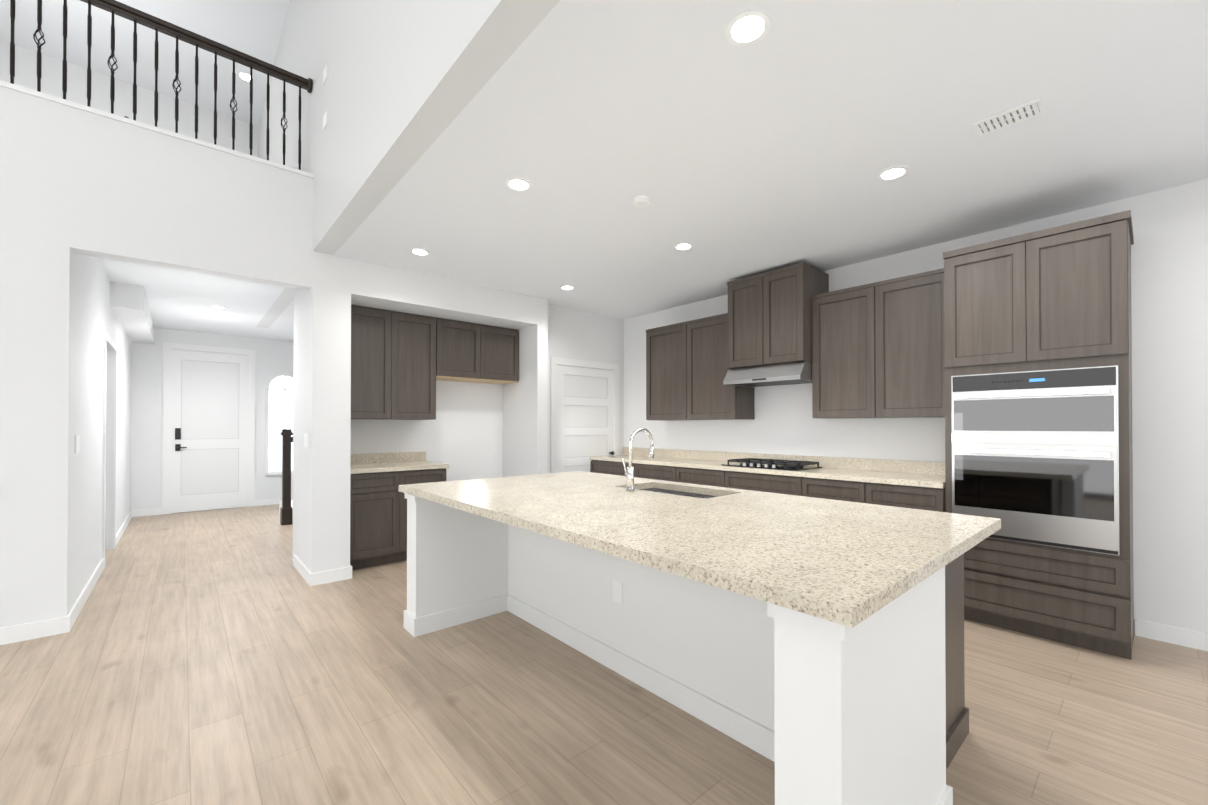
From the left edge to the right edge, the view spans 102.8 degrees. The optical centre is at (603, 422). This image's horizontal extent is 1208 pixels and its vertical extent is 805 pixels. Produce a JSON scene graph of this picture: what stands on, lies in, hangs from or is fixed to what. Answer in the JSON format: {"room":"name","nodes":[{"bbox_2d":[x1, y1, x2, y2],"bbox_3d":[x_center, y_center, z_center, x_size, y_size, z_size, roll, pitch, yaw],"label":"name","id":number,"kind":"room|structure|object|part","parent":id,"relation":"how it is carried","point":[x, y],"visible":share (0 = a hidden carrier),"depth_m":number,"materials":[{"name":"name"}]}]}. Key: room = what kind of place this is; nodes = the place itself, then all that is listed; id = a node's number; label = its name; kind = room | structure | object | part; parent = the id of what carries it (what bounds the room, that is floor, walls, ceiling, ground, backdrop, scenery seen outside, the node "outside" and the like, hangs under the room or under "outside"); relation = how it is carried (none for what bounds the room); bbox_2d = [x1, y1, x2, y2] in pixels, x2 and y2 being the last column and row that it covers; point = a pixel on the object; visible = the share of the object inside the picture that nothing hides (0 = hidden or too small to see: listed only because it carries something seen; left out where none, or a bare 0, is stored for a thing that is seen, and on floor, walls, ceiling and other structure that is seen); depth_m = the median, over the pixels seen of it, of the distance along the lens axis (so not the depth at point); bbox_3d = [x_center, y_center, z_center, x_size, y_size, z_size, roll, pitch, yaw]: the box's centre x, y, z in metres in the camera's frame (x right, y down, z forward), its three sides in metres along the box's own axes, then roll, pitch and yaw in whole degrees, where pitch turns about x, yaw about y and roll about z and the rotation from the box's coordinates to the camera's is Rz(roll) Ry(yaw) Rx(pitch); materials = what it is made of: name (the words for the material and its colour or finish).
{"room":"kitchen","nodes":[
{"label":"kitchen","id":0,"kind":"room"},
{"bbox_2d":[256,0,559,327],"bbox_3d":[-0.797,-2.851,2.264,0.150,2.860,12.750,0,-1,-41],"label":"wall","id":1,"kind":"structure","parent":0,"point":[406,81],"depth_m":2.80,"materials":[{"name":"paint"}]},
{"bbox_2d":[323,63,326,84],"bbox_3d":[-2.099,-2.622,3.628,0.006,0.100,0.120,0,-1,-41],"label":"light switch","id":2,"kind":"object","parent":1,"relation":"attached to","point":[325,74],"visible":0.86,"depth_m":3.62,"materials":[{"name":"white plastic"}]},
{"bbox_2d":[323,110,326,130],"bbox_3d":[-2.099,-2.272,3.626,0.006,0.100,0.120,0,-1,-41],"label":"light switch","id":3,"kind":"object","parent":1,"relation":"attached to","point":[324,120],"visible":0.93,"depth_m":3.62,"materials":[{"name":"white plastic"}]},
{"bbox_2d":[0,504,1207,804],"bbox_3d":[-1.802,1.363,2.850,11.000,0.080,15.000,0,-1,-41],"label":"floor","id":4,"kind":"structure","parent":0,"point":[230,656],"depth_m":2.21,"materials":[{"name":"brown wood"}]},
{"bbox_2d":[279,429,292,524],"bbox_3d":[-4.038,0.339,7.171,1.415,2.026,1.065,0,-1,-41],"label":"newel post","id":5,"kind":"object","parent":4,"relation":"on","point":[286,509],"depth_m":6.36,"materials":[{"name":"brown wood"}]},
{"bbox_2d":[350,452,448,569],"bbox_3d":[-2.116,0.826,4.775,0.935,1.020,0.632,0,-1,-41],"label":"base cabinet","id":6,"kind":"object","parent":4,"relation":"on","point":[378,518],"visible":0.58,"depth_m":4.48,"materials":[{"name":"brown wood"}]},
{"bbox_2d":[350,452,448,473],"bbox_3d":[-2.116,0.386,4.778,0.935,0.140,0.632,0,-1,-41],"label":"countertop","id":7,"kind":"structure","parent":6,"relation":"on","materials":[{"name":"stone"}]},
{"bbox_2d":[590,459,628,475],"bbox_3d":[0.331,0.904,5.962,0.587,0.880,0.866,0,-1,-41],"label":"base cabinet","id":8,"kind":"object","parent":4,"relation":"on","point":[596,465],"depth_m":5.87,"materials":[{"name":"brown wood"}]},
{"bbox_2d":[632,463,668,480],"bbox_3d":[0.774,0.901,5.457,0.587,0.880,0.724,0,-1,-41],"label":"base cabinet","id":9,"kind":"object","parent":4,"relation":"on","point":[641,470],"depth_m":5.32,"materials":[{"name":"brown wood"}]},
{"bbox_2d":[669,467,716,485],"bbox_3d":[1.169,0.897,5.006,0.587,0.880,0.724,0,-1,-41],"label":"base cabinet","id":10,"kind":"object","parent":4,"relation":"on","point":[693,475],"depth_m":4.88,"materials":[{"name":"brown wood"}]},
{"bbox_2d":[403,492,988,804],"bbox_3d":[0.157,0.880,2.556,1.445,0.880,2.760,0,-1,-41],"label":"kitchen island","id":11,"kind":"object","parent":4,"relation":"on","point":[812,648],"depth_m":1.98,"materials":[{"name":"paint"}]},
{"bbox_2d":[613,579,621,603],"bbox_3d":[0.072,0.898,2.562,0.006,0.115,0.070,0,-1,-41],"label":"outlet","id":12,"kind":"object","parent":11,"relation":"attached to","point":[617,583],"depth_m":2.56,"materials":[{"name":"white plastic"}]},
{"bbox_2d":[399,476,974,627],"bbox_3d":[-0.025,0.419,2.400,1.010,0.040,2.810,0,-1,-41],"label":"island countertop","id":13,"kind":"structure","parent":11,"relation":"on","point":[841,570],"depth_m":1.65,"materials":[{"name":"beige stone"}]},
{"bbox_2d":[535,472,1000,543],"bbox_3d":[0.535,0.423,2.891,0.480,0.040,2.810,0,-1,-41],"label":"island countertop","id":14,"kind":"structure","parent":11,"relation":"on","point":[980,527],"depth_m":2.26,"materials":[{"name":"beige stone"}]},
{"bbox_2d":[647,484,722,495],"bbox_3d":[0.434,0.537,2.914,0.376,0.212,0.716,0,-1,-41],"label":"sink","id":15,"kind":"object","parent":14,"relation":"in","point":[650,487],"depth_m":3.11,"materials":[{"name":"silver metal"}]},
{"bbox_2d":[717,471,792,494],"bbox_3d":[1.617,0.894,4.495,0.587,0.880,0.884,0,-1,-41],"label":"base cabinet","id":16,"kind":"object","parent":4,"relation":"on","point":[781,484],"depth_m":4.34,"materials":[{"name":"brown wood"}]},
{"bbox_2d":[793,475,852,501],"bbox_3d":[2.031,0.891,4.023,0.587,0.880,0.620,0,-1,-41],"label":"base cabinet","id":17,"kind":"object","parent":4,"relation":"on","point":[834,489],"depth_m":3.88,"materials":[{"name":"brown wood"}]},
{"bbox_2d":[853,483,945,511],"bbox_3d":[2.339,0.888,3.671,0.587,0.880,0.562,0,-1,-41],"label":"base cabinet","id":18,"kind":"object","parent":4,"relation":"on","point":[922,498],"depth_m":3.47,"materials":[{"name":"brown wood"}]},
{"bbox_2d":[589,455,944,486],"bbox_3d":[1.280,0.437,4.872,0.602,0.040,3.760,0,-1,-41],"label":"countertop","id":19,"kind":"structure","parent":18,"relation":"on","point":[898,478],"depth_m":4.05,"materials":[{"name":"beige stone"}]},
{"bbox_2d":[721,459,824,470],"bbox_3d":[1.564,0.387,4.531,0.470,0.055,0.760,0,-1,-41],"label":"cooktop","id":20,"kind":"object","parent":19,"relation":"in","point":[777,464],"depth_m":4.46,"materials":[{"name":"black metal"}]},
{"bbox_2d":[943,210,1133,659],"bbox_3d":[2.790,0.085,3.119,0.645,2.480,0.860,0,-1,-41],"label":"tall cabinet","id":21,"kind":"object","parent":4,"relation":"on","point":[1038,397],"visible":0.94,"depth_m":2.88,"materials":[{"name":"brown wood"}]},
{"bbox_2d":[0,40,1207,634],"bbox_3d":[-1.983,-1.483,2.013,9.600,5.600,13.950,0,-1,-41],"label":"wall","id":22,"kind":"structure","parent":0,"point":[82,192],"depth_m":3.64,"materials":[{"name":"paint"}]},
{"bbox_2d":[75,435,79,452],"bbox_3d":[-3.610,0.146,3.302,0.006,0.120,0.150,0,-1,-41],"label":"light switch","id":23,"kind":"object","parent":22,"relation":"attached to","point":[77,443],"visible":1,"depth_m":3.29,"materials":[{"name":"white plastic"}]},
{"bbox_2d":[0,80,351,644],"bbox_3d":[-4.487,-0.365,2.188,6.074,3.366,0.215,0,-1,-41],"label":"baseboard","id":24,"kind":"structure","parent":22,"relation":"attached to","point":[38,629],"depth_m":3.79,"materials":[{"name":"white wood"}]},
{"bbox_2d":[10,0,312,169],"bbox_3d":[-4.609,-2.458,2.112,5.771,0.827,0.110,0,-1,-41],"label":"balcony railing","id":25,"kind":"object","parent":24,"relation":"on","point":[135,16],"visible":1,"depth_m":3.43,"materials":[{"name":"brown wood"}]},
{"bbox_3d":[-4.609,-2.816,2.114,5.771,0.110,0.110,0,-1,-41],"label":"rail","id":26,"kind":"part","parent":25,"relation":"part of","materials":[{"name":"brown wood"}]},
{"bbox_2d":[162,342,254,514],"bbox_3d":[-6.089,0.085,7.465,1.111,2.538,0.018,0,-1,-41],"label":"front door","id":27,"kind":"structure","parent":22,"relation":"in","point":[208,403],"depth_m":7.45,"materials":[{"name":"white wood"}]},
{"bbox_2d":[175,428,186,450],"bbox_3d":[-6.332,0.252,7.212,0.132,0.340,0.057,0,-1,-41],"label":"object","id":28,"kind":"structure","parent":27,"relation":"attached to","point":[178,447],"depth_m":7.20,"materials":[{"name":"black metal"}]},
{"bbox_2d":[265,373,292,474],"bbox_3d":[-5.362,0.021,8.097,0.530,1.695,0.040,0,-1,-41],"label":"window","id":29,"kind":"structure","parent":22,"relation":"in","point":[279,404],"depth_m":8.03,"materials":[{"name":"white glass"}]},
{"bbox_2d":[304,433,307,447],"bbox_3d":[-2.547,0.151,4.121,0.006,0.120,0.160,0,-1,-41],"label":"light switch","id":30,"kind":"object","parent":22,"relation":"attached to","point":[305,439],"visible":0.93,"depth_m":4.10,"materials":[{"name":"white plastic"}]},
{"bbox_2d":[351,305,398,419],"bbox_3d":[-2.356,-0.568,4.736,0.510,1.066,0.387,0,-1,-41],"label":"upper cabinet","id":31,"kind":"object","parent":22,"relation":"attached to","point":[374,331],"depth_m":4.63,"materials":[{"name":"brown wood"}]},
{"bbox_2d":[399,312,442,419],"bbox_3d":[-2.039,-0.566,5.014,0.574,1.066,0.387,0,-1,-41],"label":"upper cabinet","id":32,"kind":"object","parent":22,"relation":"attached to","point":[401,363],"depth_m":4.91,"materials":[{"name":"brown wood"}]},
{"bbox_2d":[443,319,486,380],"bbox_3d":[-1.660,-0.794,5.347,0.556,0.606,0.387,0,-1,-41],"label":"upper cabinet","id":33,"kind":"object","parent":22,"relation":"attached to","point":[464,343],"depth_m":5.23,"materials":[{"name":"brown wood"}]},
{"bbox_2d":[479,325,518,384],"bbox_3d":[-1.332,-0.792,5.635,0.556,0.606,0.387,0,-1,-41],"label":"upper cabinet","id":34,"kind":"object","parent":22,"relation":"attached to","point":[502,343],"depth_m":5.55,"materials":[{"name":"brown wood"}]},
{"bbox_2d":[550,357,618,472],"bbox_3d":[-0.215,0.283,6.057,1.101,2.123,0.018,0,-1,-41],"label":"pantry door","id":35,"kind":"structure","parent":22,"relation":"in","point":[584,414],"depth_m":6.01,"materials":[{"name":"white wood"}]},
{"bbox_2d":[646,323,681,419],"bbox_3d":[0.848,-0.564,5.563,0.347,1.070,0.674,0,-1,-41],"label":"upper cabinet","id":36,"kind":"object","parent":22,"relation":"attached to","point":[664,343],"depth_m":5.50,"materials":[{"name":"brown wood"}]},
{"bbox_2d":[682,313,753,419],"bbox_3d":[1.211,-0.567,5.150,0.347,1.070,0.674,0,-1,-41],"label":"upper cabinet","id":37,"kind":"object","parent":22,"relation":"attached to","point":[705,396],"depth_m":5.03,"materials":[{"name":"brown wood"}]},
{"bbox_2d":[726,275,753,370],"bbox_3d":[1.529,-0.946,4.683,0.487,0.838,0.444,0,-1,-41],"label":"upper cabinet","id":38,"kind":"object","parent":22,"relation":"attached to","point":[740,315],"depth_m":4.59,"materials":[{"name":"brown wood"}]},
{"bbox_2d":[723,361,811,387],"bbox_3d":[1.609,-0.445,4.536,0.558,0.158,0.770,0,-1,-41],"label":"range hood","id":39,"kind":"object","parent":22,"relation":"attached to","point":[780,374],"visible":0.83,"depth_m":4.36,"materials":[{"name":"silver metal"}]},
{"bbox_2d":[622,447,944,474],"bbox_3d":[1.498,0.368,5.064,0.020,0.100,3.760,0,-1,-41],"label":"backsplash","id":40,"kind":"structure","parent":22,"relation":"attached to","point":[918,467],"depth_m":4.39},
{"bbox_2d":[754,263,828,365],"bbox_3d":[1.740,-0.947,4.442,0.487,0.838,0.444,0,-1,-41],"label":"upper cabinet","id":41,"kind":"object","parent":22,"relation":"attached to","point":[783,297],"depth_m":4.26,"materials":[{"name":"brown wood"}]},
{"bbox_2d":[812,285,865,418],"bbox_3d":[2.130,-0.574,4.101,0.347,1.070,0.571,0,-1,-41],"label":"upper cabinet","id":42,"kind":"object","parent":22,"relation":"attached to","point":[837,365],"depth_m":4.04,"materials":[{"name":"brown wood"}]},
{"bbox_2d":[862,268,944,417],"bbox_3d":[2.425,-0.576,3.765,0.347,1.070,0.571,0,-1,-41],"label":"upper cabinet","id":43,"kind":"object","parent":22,"relation":"attached to","point":[874,350],"depth_m":3.67,"materials":[{"name":"brown wood"}]},
{"bbox_2d":[1135,619,1207,650],"bbox_3d":[4.708,1.263,1.406,0.014,0.100,4.245,0,-1,-41],"label":"baseboard","id":44,"kind":"structure","parent":22,"relation":"attached to","point":[1150,630],"depth_m":2.88,"materials":[{"name":"white wood"}]},
{"bbox_2d":[0,0,1207,340],"bbox_3d":[-2.058,-2.928,1.957,9.800,3.010,13.950,0,-1,-41],"label":"ceiling","id":45,"kind":"structure","parent":0,"point":[792,132],"depth_m":2.59,"materials":[{"name":"paint"}]},
{"bbox_2d":[110,282,154,343],"bbox_3d":[-5.747,-1.276,5.927,0.240,0.240,2.800,0,-1,-41],"label":"soffit beam","id":46,"kind":"structure","parent":45,"relation":"attached to","point":[129,304],"depth_m":5.09,"materials":[{"name":"paint"}]},
{"bbox_2d":[210,305,226,308],"bbox_3d":[-4.655,-1.393,5.821,0.155,0.007,0.155,0,0,10],"label":"recessed light","id":47,"kind":"object","parent":45,"relation":"in","point":[213,306],"depth_m":5.82,"materials":[{"name":"white plastic"}]},
{"bbox_2d":[238,72,254,81],"bbox_3d":[-4.401,-4.252,5.930,0.169,0.007,0.169,0,-1,43],"label":"recessed light","id":48,"kind":"object","parent":45,"relation":"in","point":[245,76],"depth_m":5.92,"materials":[{"name":"white plastic"}]},
{"bbox_2d":[410,248,429,255],"bbox_3d":[-1.517,-1.406,3.970,0.155,0.007,0.155,0,-1,43],"label":"recessed light","id":49,"kind":"object","parent":45,"relation":"in","point":[417,251],"depth_m":3.95,"materials":[{"name":"white plastic"}]},
{"bbox_2d":[505,177,531,190],"bbox_3d":[-0.506,-1.413,2.862,0.155,0.007,0.155,0,0,10],"label":"recessed light","id":50,"kind":"object","parent":45,"relation":"in","point":[516,183],"depth_m":2.85,"materials":[{"name":"white plastic"}]},
{"bbox_2d":[560,285,574,289],"bbox_3d":[-0.380,-1.399,4.994,0.155,0.007,0.155,0,0,10],"label":"recessed light","id":51,"kind":"object","parent":45,"relation":"in","point":[565,287],"depth_m":4.98,"materials":[{"name":"white plastic"}]},
{"bbox_2d":[632,195,650,207],"bbox_3d":[0.237,-1.399,3.061,0.124,0.032,0.124,0,-1,-41],"label":"smoke detector","id":52,"kind":"object","parent":45,"relation":"attached to","point":[641,201],"visible":1,"depth_m":3.03,"materials":[{"name":"white plastic"}]},
{"bbox_2d":[674,242,692,249],"bbox_3d":[0.636,-1.407,3.850,0.155,0.007,0.155,0,0,10],"label":"recessed light","id":53,"kind":"object","parent":45,"relation":"in","point":[680,246],"depth_m":3.84,"materials":[{"name":"white plastic"}]},
{"bbox_2d":[725,9,770,45],"bbox_3d":[0.519,-1.421,1.739,0.155,0.007,0.155,0,0,25],"label":"recessed light","id":54,"kind":"object","parent":45,"relation":"in","point":[748,27],"depth_m":1.73,"materials":[{"name":"white plastic"}]},
{"bbox_2d":[877,165,908,180],"bbox_3d":[1.640,-1.414,2.735,0.155,0.007,0.155,0,-1,43],"label":"recessed light","id":55,"kind":"object","parent":45,"relation":"in","point":[895,172],"depth_m":2.73,"materials":[{"name":"white plastic"}]},
{"bbox_2d":[972,97,1045,136],"bbox_3d":[1.884,-1.417,2.244,0.140,0.008,0.246,0,-1,-41],"label":"ceiling vent","id":56,"kind":"object","parent":45,"relation":"in","point":[1020,113],"visible":1,"depth_m":2.23,"materials":[{"name":"white metal"}]}
]}

